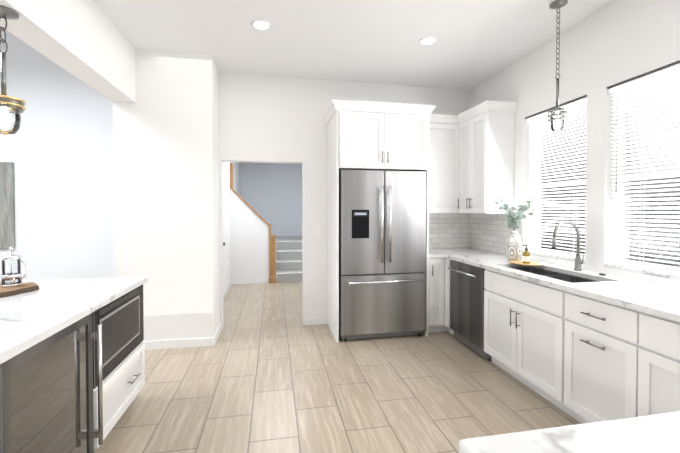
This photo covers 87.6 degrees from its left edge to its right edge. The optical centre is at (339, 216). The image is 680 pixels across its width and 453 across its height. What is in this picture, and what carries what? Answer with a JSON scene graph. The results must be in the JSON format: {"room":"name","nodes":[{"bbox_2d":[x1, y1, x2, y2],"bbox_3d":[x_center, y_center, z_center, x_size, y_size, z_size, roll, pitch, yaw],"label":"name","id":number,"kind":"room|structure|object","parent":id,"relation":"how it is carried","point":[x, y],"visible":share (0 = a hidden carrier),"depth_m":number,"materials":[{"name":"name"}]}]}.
{"room":"kitchen","nodes":[
{"label":"kitchen","id":0,"kind":"room"},
{"bbox_2d":[0,26,131,280],"bbox_3d":[-1.731,-0.885,0.979,0.150,4.600,9.950,0,1,-11],"label":"wall","id":1,"kind":"structure","parent":0,"point":[105,187],"depth_m":5.52,"materials":[{"name":"white paint"}]},
{"bbox_2d":[0,162,14,248],"bbox_3d":[-5.421,-0.166,5.341,0.900,1.320,0.040,0,1,-11],"label":"picture","id":2,"kind":"object","parent":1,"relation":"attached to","point":[7,211],"visible":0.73,"depth_m":5.39},
{"bbox_2d":[128,49,179,340],"bbox_3d":[-1.972,-0.169,3.958,0.450,3.070,0.630,0,1,-11],"label":"wall","id":3,"kind":"structure","parent":0,"point":[154,119],"depth_m":3.65,"materials":[{"name":"white paint"}]},
{"bbox_2d":[144,336,215,349],"bbox_3d":[-1.807,1.329,3.686,0.963,0.085,0.013,0,1,-11],"label":"baseboard","id":4,"kind":"structure","parent":3,"relation":"attached to","point":[179,343],"depth_m":3.71,"materials":[{"name":"white wood"}]},
{"bbox_2d":[176,52,243,338],"bbox_3d":[-2.123,-0.975,6.460,0.180,4.600,5.630,0,1,-11],"label":"wall","id":5,"kind":"structure","parent":0,"point":[211,101],"depth_m":3.74,"materials":[{"name":"white paint"}]},
{"bbox_2d":[214,323,221,340],"bbox_3d":[-1.385,1.323,4.025,0.020,0.085,0.463,0,1,-11],"label":"baseboard","id":6,"kind":"structure","parent":5,"relation":"attached to","point":[219,329],"depth_m":4.04,"materials":[{"name":"white wood"}]},
{"bbox_2d":[223,175,226,290],"bbox_3d":[-1.927,0.318,5.953,0.069,2.029,0.780,0,1,-11],"label":"hall door","id":7,"kind":"structure","parent":5,"relation":"in","point":[224,239],"depth_m":6.07,"materials":[{"name":"white wood"}]},
{"bbox_2d":[223,280,230,296],"bbox_3d":[-1.893,1.297,5.634,0.013,0.085,2.590,0,1,-11],"label":"baseboard","id":8,"kind":"structure","parent":5,"relation":"attached to","point":[228,285],"depth_m":6.32,"materials":[{"name":"white wood"}]},
{"bbox_2d":[244,148,323,263],"bbox_3d":[-1.478,-0.257,9.381,2.160,3.070,0.150,0,1,-11],"label":"wall","id":9,"kind":"structure","parent":0,"point":[285,186],"depth_m":9.12,"materials":[{"name":"white paint"}]},
{"bbox_2d":[94,282,580,452],"bbox_3d":[-2.138,1.412,2.696,8.950,0.050,13.100,0,1,-11],"label":"floor","id":10,"kind":"structure","parent":0,"point":[268,372],"depth_m":2.76,"materials":[{"name":"tile"}]},
{"bbox_2d":[93,340,144,449],"bbox_3d":[-1.728,1.171,2.271,0.639,0.445,0.760,0,1,-11],"label":"base cabinet","id":11,"kind":"object","parent":10,"relation":"on","point":[123,382],"depth_m":2.28,"materials":[{"name":"white wood"}]},
{"bbox_2d":[0,313,102,452],"bbox_3d":[-1.544,0.965,1.563,0.641,0.881,0.660,0,1,-11],"label":"wine cooler","id":12,"kind":"object","parent":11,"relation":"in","point":[46,395],"visible":0.79,"depth_m":1.60,"materials":[{"name":"grey"}]},
{"bbox_2d":[0,276,147,363],"bbox_3d":[-1.788,0.505,1.279,1.140,0.040,2.775,0,1,-11],"label":"countertop","id":13,"kind":"structure","parent":11,"relation":"on","point":[49,308],"depth_m":1.90,"materials":[{"name":"stone"}]},
{"bbox_2d":[0,282,38,297],"bbox_3d":[-2.081,0.456,2.179,0.325,0.028,0.457,0,1,-11],"label":"cutting board","id":14,"kind":"object","parent":13,"relation":"on","point":[24,287],"visible":0.79,"depth_m":2.19,"materials":[{"name":"brown wood"}]},
{"bbox_2d":[1,247,27,286],"bbox_3d":[-2.075,0.317,2.263,0.140,0.246,0.100,0,1,-11],"label":"press","id":15,"kind":"object","parent":14,"relation":"on","point":[14,276],"visible":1,"depth_m":2.25,"materials":[{"name":"silver metal"}]},
{"bbox_2d":[92,284,143,388],"bbox_3d":[-1.694,0.729,2.269,0.569,0.434,0.752,0,1,-11],"label":"microwave","id":16,"kind":"object","parent":11,"relation":"in","point":[120,319],"visible":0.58,"depth_m":2.24,"materials":[{"name":"grey metal"}]},
{"bbox_2d":[230,163,301,282],"bbox_3d":[-1.262,0.117,8.179,2.197,2.360,2.300,0,1,-11],"label":"stairs","id":17,"kind":"structure","parent":10,"relation":"on","point":[258,250],"depth_m":7.00,"materials":[{"name":"white paint"}]},
{"bbox_2d":[231,279,267,283],"bbox_3d":[-1.754,1.275,6.972,0.720,0.085,0.013,0,1,-11],"label":"baseboard","id":18,"kind":"structure","parent":17,"relation":"attached to","point":[244,281],"depth_m":6.96,"materials":[{"name":"white wood"}]},
{"bbox_2d":[327,110,428,341],"bbox_3d":[0.432,0.107,4.221,1.066,2.510,0.706,0,1,-11],"label":"tall cabinet","id":19,"kind":"object","parent":10,"relation":"on","point":[375,141],"visible":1,"depth_m":3.93,"materials":[{"name":"white wood"}]},
{"bbox_2d":[323,105,335,124],"bbox_3d":[-0.125,-1.197,4.126,0.055,0.100,0.643,0,1,-11],"label":"crown molding","id":20,"kind":"structure","parent":19,"relation":"attached to","point":[328,114],"depth_m":4.17,"materials":[{"name":"white wood"}]},
{"bbox_2d":[330,99,436,116],"bbox_3d":[0.491,-1.193,3.881,1.176,0.100,0.055,0,1,-11],"label":"crown molding","id":21,"kind":"structure","parent":19,"relation":"attached to","point":[419,109],"depth_m":3.87,"materials":[{"name":"white wood"}]},
{"bbox_2d":[339,170,425,340],"bbox_3d":[0.438,0.425,4.198,0.978,1.875,0.724,0,1,-11],"label":"refrigerator","id":22,"kind":"object","parent":10,"relation":"on","point":[382,252],"visible":0.96,"depth_m":3.90,"materials":[{"name":"grey metal"}]},
{"bbox_2d":[428,257,450,332],"bbox_3d":[1.064,0.912,4.363,0.221,0.896,0.683,0,1,-11],"label":"base cabinet","id":23,"kind":"object","parent":10,"relation":"on","point":[439,273],"depth_m":4.08,"materials":[{"name":"white wood"}]},
{"bbox_2d":[448,269,503,334],"bbox_3d":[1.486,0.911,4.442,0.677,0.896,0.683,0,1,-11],"label":"base cabinet","id":24,"kind":"object","parent":10,"relation":"on","point":[493,281],"depth_m":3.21,"materials":[{"name":"white wood"}]},
{"bbox_2d":[484,293,563,410],"bbox_3d":[1.768,1.084,2.942,0.677,0.600,0.935,0,1,-11],"label":"base cabinet","id":25,"kind":"object","parent":10,"relation":"on","point":[520,338],"depth_m":2.76,"materials":[{"name":"white wood"}]},
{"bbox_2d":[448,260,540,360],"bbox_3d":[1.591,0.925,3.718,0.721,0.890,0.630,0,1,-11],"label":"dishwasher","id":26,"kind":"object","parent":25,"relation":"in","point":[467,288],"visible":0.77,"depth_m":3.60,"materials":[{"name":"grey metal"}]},
{"bbox_2d":[552,287,619,423],"bbox_3d":[1.900,0.947,2.237,0.677,0.896,0.631,0,1,-11],"label":"base cabinet","id":27,"kind":"object","parent":10,"relation":"on","point":[581,359],"depth_m":2.22,"materials":[{"name":"white wood"}]},
{"bbox_2d":[620,306,679,418],"bbox_3d":[1.998,0.956,1.713,0.677,0.896,0.688,0,1,-11],"label":"base cabinet","id":28,"kind":"object","parent":10,"relation":"on","point":[649,344],"depth_m":1.87,"materials":[{"name":"white wood"}]},
{"bbox_2d":[429,248,679,321],"bbox_3d":[1.714,0.435,2.949,0.981,0.104,3.689,0,1,-11],"label":"countertop","id":29,"kind":"structure","parent":28,"relation":"on","point":[657,299],"depth_m":2.48,"materials":[{"name":"stone"}]},
{"bbox_2d":[505,231,522,260],"bbox_3d":[1.728,0.293,3.524,0.156,0.300,0.156,0,1,-11],"label":"vase","id":30,"kind":"object","parent":29,"relation":"on","point":[513,248],"visible":0.81,"depth_m":3.47,"materials":[{"name":"white ceramic"}]},
{"bbox_2d":[491,191,541,230],"bbox_3d":[1.753,-0.039,3.489,0.489,0.416,0.413,0,1,-11],"label":"eucalyptus","id":31,"kind":"object","parent":30,"relation":"in","point":[514,219],"visible":0.96,"depth_m":3.46,"materials":[{"name":"green plant"}]},
{"bbox_2d":[509,260,541,265],"bbox_3d":[1.735,0.438,3.325,0.236,0.016,0.319,0,1,-11],"label":"tray","id":32,"kind":"object","parent":29,"relation":"on","point":[518,262],"visible":0.81,"depth_m":3.30,"materials":[{"name":"brown wood"}]},
{"bbox_2d":[522,244,529,263],"bbox_3d":[1.735,0.348,3.303,0.072,0.176,0.065,0,1,-11],"label":"soap dispenser","id":33,"kind":"object","parent":32,"relation":"on","point":[526,256],"visible":1,"depth_m":3.28,"materials":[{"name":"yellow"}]},
{"bbox_2d":[512,267,599,282],"bbox_3d":[1.727,0.588,2.934,0.396,0.198,0.866,0,1,-11],"label":"sink","id":34,"kind":"object","parent":29,"relation":"in","point":[557,275],"visible":0.08,"depth_m":2.99,"materials":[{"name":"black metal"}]},
{"bbox_2d":[551,221,583,270],"bbox_3d":[1.898,0.244,2.935,0.282,0.418,0.109,0,1,-11],"label":"faucet","id":35,"kind":"object","parent":29,"relation":"on","point":[578,262],"visible":1,"depth_m":2.96,"materials":[{"name":"silver metal"}]},
{"bbox_3d":[1.173,0.980,0.252,1.500,0.895,1.290,0,1,-11],"label":"cabinet","id":36,"kind":"object","parent":10,"relation":"on","visible":0},
{"bbox_2d":[458,411,679,452],"bbox_3d":[1.474,0.508,0.289,2.229,0.046,1.388,0,1,-11],"label":"countertop","id":37,"kind":"structure","parent":36,"relation":"on","point":[657,433],"depth_m":0.76,"materials":[{"name":"stone"}]},
{"bbox_2d":[93,0,613,89],"bbox_3d":[-2.138,-2.312,2.635,8.950,1.900,13.100,0,1,-11],"label":"ceiling","id":38,"kind":"structure","parent":0,"point":[477,42],"depth_m":3.28,"materials":[{"name":"white paint"}]},
{"bbox_2d":[0,0,135,102],"bbox_3d":[-1.496,-1.367,-0.094,0.220,0.539,7.469,0,1,-11],"label":"ceiling beam","id":39,"kind":"structure","parent":38,"relation":"attached to","point":[87,43],"depth_m":2.64,"materials":[{"name":"white paint"}]},
{"bbox_2d":[0,5,25,134],"bbox_3d":[-1.852,-0.791,1.950,0.182,0.678,0.182,0,1,-11],"label":"pendant light","id":40,"kind":"object","parent":39,"relation":"hanging from","point":[13,105],"visible":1,"depth_m":1.95,"materials":[{"name":"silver metal"}]},
{"bbox_2d":[251,19,270,29],"bbox_3d":[-0.695,-1.685,3.119,0.170,0.008,0.170,0,1,-11],"label":"recessed light","id":41,"kind":"object","parent":38,"relation":"in","point":[259,24],"visible":0.98,"depth_m":3.10,"materials":[{"name":"white"}]},
{"bbox_2d":[419,36,436,44],"bbox_3d":[0.843,-1.690,3.407,0.170,0.008,0.170,0,1,-11],"label":"recessed light","id":42,"kind":"object","parent":38,"relation":"in","point":[427,40],"visible":0.94,"depth_m":3.39,"materials":[{"name":"white"}]},
{"bbox_2d":[547,0,567,131],"bbox_3d":[1.725,-1.180,2.808,0.134,1.010,0.134,0,1,-11],"label":"light","id":43,"kind":"object","parent":38,"relation":"hanging from","point":[557,111],"visible":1,"depth_m":2.80,"materials":[{"name":"silver metal"}]},
{"bbox_2d":[324,84,387,267],"bbox_3d":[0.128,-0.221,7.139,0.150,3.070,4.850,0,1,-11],"label":"wall","id":44,"kind":"structure","parent":0,"point":[378,94],"depth_m":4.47,"materials":[{"name":"white paint"}]},
{"bbox_2d":[303,317,327,325],"bbox_3d":[-0.308,1.316,4.456,0.307,0.085,0.013,0,1,-11],"label":"baseboard","id":45,"kind":"structure","parent":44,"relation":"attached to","point":[322,320],"depth_m":4.45,"materials":[{"name":"white wood"}]},
{"bbox_2d":[388,84,467,114],"bbox_3d":[1.213,-0.182,4.799,1.080,3.070,0.150,0,1,-11],"label":"wall","id":46,"kind":"structure","parent":0,"point":[450,101],"depth_m":4.71,"materials":[{"name":"white paint"}]},
{"bbox_2d":[429,213,468,247],"bbox_3d":[1.321,0.189,4.744,0.870,0.469,0.008,0,1,-11],"label":"backsplash","id":47,"kind":"structure","parent":46,"relation":"attached to","point":[446,230],"depth_m":4.77,"materials":[{"name":"tile"}]},
{"bbox_2d":[468,0,679,286],"bbox_3d":[2.596,-0.121,1.030,0.250,3.070,8.070,0,1,-11],"label":"wall","id":48,"kind":"structure","parent":0,"point":[623,40],"depth_m":2.93,"materials":[{"name":"white paint"}]},
{"bbox_2d":[429,111,514,213],"bbox_3d":[1.409,-0.594,4.284,0.880,1.110,0.919,0,1,-11],"label":"upper cabinet","id":49,"kind":"object","parent":48,"relation":"attached to","point":[471,165],"visible":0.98,"depth_m":4.09,"materials":[{"name":"white wood"}]},
{"bbox_2d":[429,114,456,123],"bbox_3d":[1.187,-1.200,4.337,0.469,0.100,0.055,0,1,-11],"label":"crown molding","id":50,"kind":"structure","parent":49,"relation":"attached to","point":[439,118],"depth_m":4.35,"materials":[{"name":"white wood"}]},
{"bbox_2d":[457,100,490,123],"bbox_3d":[1.526,-1.196,4.101,0.055,0.100,0.645,0,1,-11],"label":"crown molding","id":51,"kind":"structure","parent":49,"relation":"attached to","point":[485,106],"depth_m":4.04,"materials":[{"name":"white wood"}]},
{"bbox_2d":[491,101,517,112],"bbox_3d":[1.772,-1.192,3.847,0.321,0.100,0.055,0,1,-11],"label":"crown molding","id":52,"kind":"structure","parent":49,"relation":"attached to","point":[496,106],"depth_m":3.84,"materials":[{"name":"white wood"}]},
{"bbox_2d":[468,213,522,257],"bbox_3d":[1.852,0.196,4.304,0.008,0.469,1.068,0,1,-11],"label":"backsplash","id":53,"kind":"structure","parent":48,"relation":"attached to","point":[488,232],"depth_m":4.34,"materials":[{"name":"tile"}]},
{"bbox_2d":[534,106,586,256],"bbox_3d":[2.182,-0.322,3.424,0.060,1.445,0.765,0,1,-11],"label":"window","id":54,"kind":"structure","parent":48,"relation":"in","point":[581,252],"depth_m":3.48,"materials":[{"name":"white glass"}]},
{"bbox_2d":[525,95,586,259],"bbox_3d":[2.069,-0.336,3.402,0.080,1.413,0.761,0,1,-11],"label":"window blinds","id":55,"kind":"object","parent":54,"relation":"attached to","point":[569,106],"visible":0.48,"depth_m":3.37,"materials":[{"name":"white plastic"}]},
{"bbox_2d":[617,75,679,270],"bbox_3d":[2.422,-0.301,2.144,0.060,1.445,1.490,0,1,-11],"label":"window","id":56,"kind":"structure","parent":48,"relation":"in","point":[625,250],"depth_m":2.78,"materials":[{"name":"white glass"}]},
{"bbox_2d":[607,60,679,274],"bbox_3d":[2.309,-0.315,2.123,0.080,1.413,1.486,0,1,-11],"label":"window blinds","id":57,"kind":"object","parent":56,"relation":"attached to","point":[669,71],"visible":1,"depth_m":2.58,"materials":[{"name":"white plastic"}]},
{"label":"outside","id":58,"kind":"structure","parent":0,"visible":0},
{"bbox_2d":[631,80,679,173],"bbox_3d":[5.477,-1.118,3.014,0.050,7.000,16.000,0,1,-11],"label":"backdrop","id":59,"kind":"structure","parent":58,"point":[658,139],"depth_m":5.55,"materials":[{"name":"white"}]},
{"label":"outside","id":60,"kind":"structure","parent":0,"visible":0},
{"bbox_2d":[630,177,679,268],"bbox_3d":[3.867,0.470,2.534,0.700,1.840,9.600,0,1,-11],"label":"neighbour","id":61,"kind":"structure","parent":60,"point":[665,250],"depth_m":4.24,"materials":[{"name":"white"}]}
]}

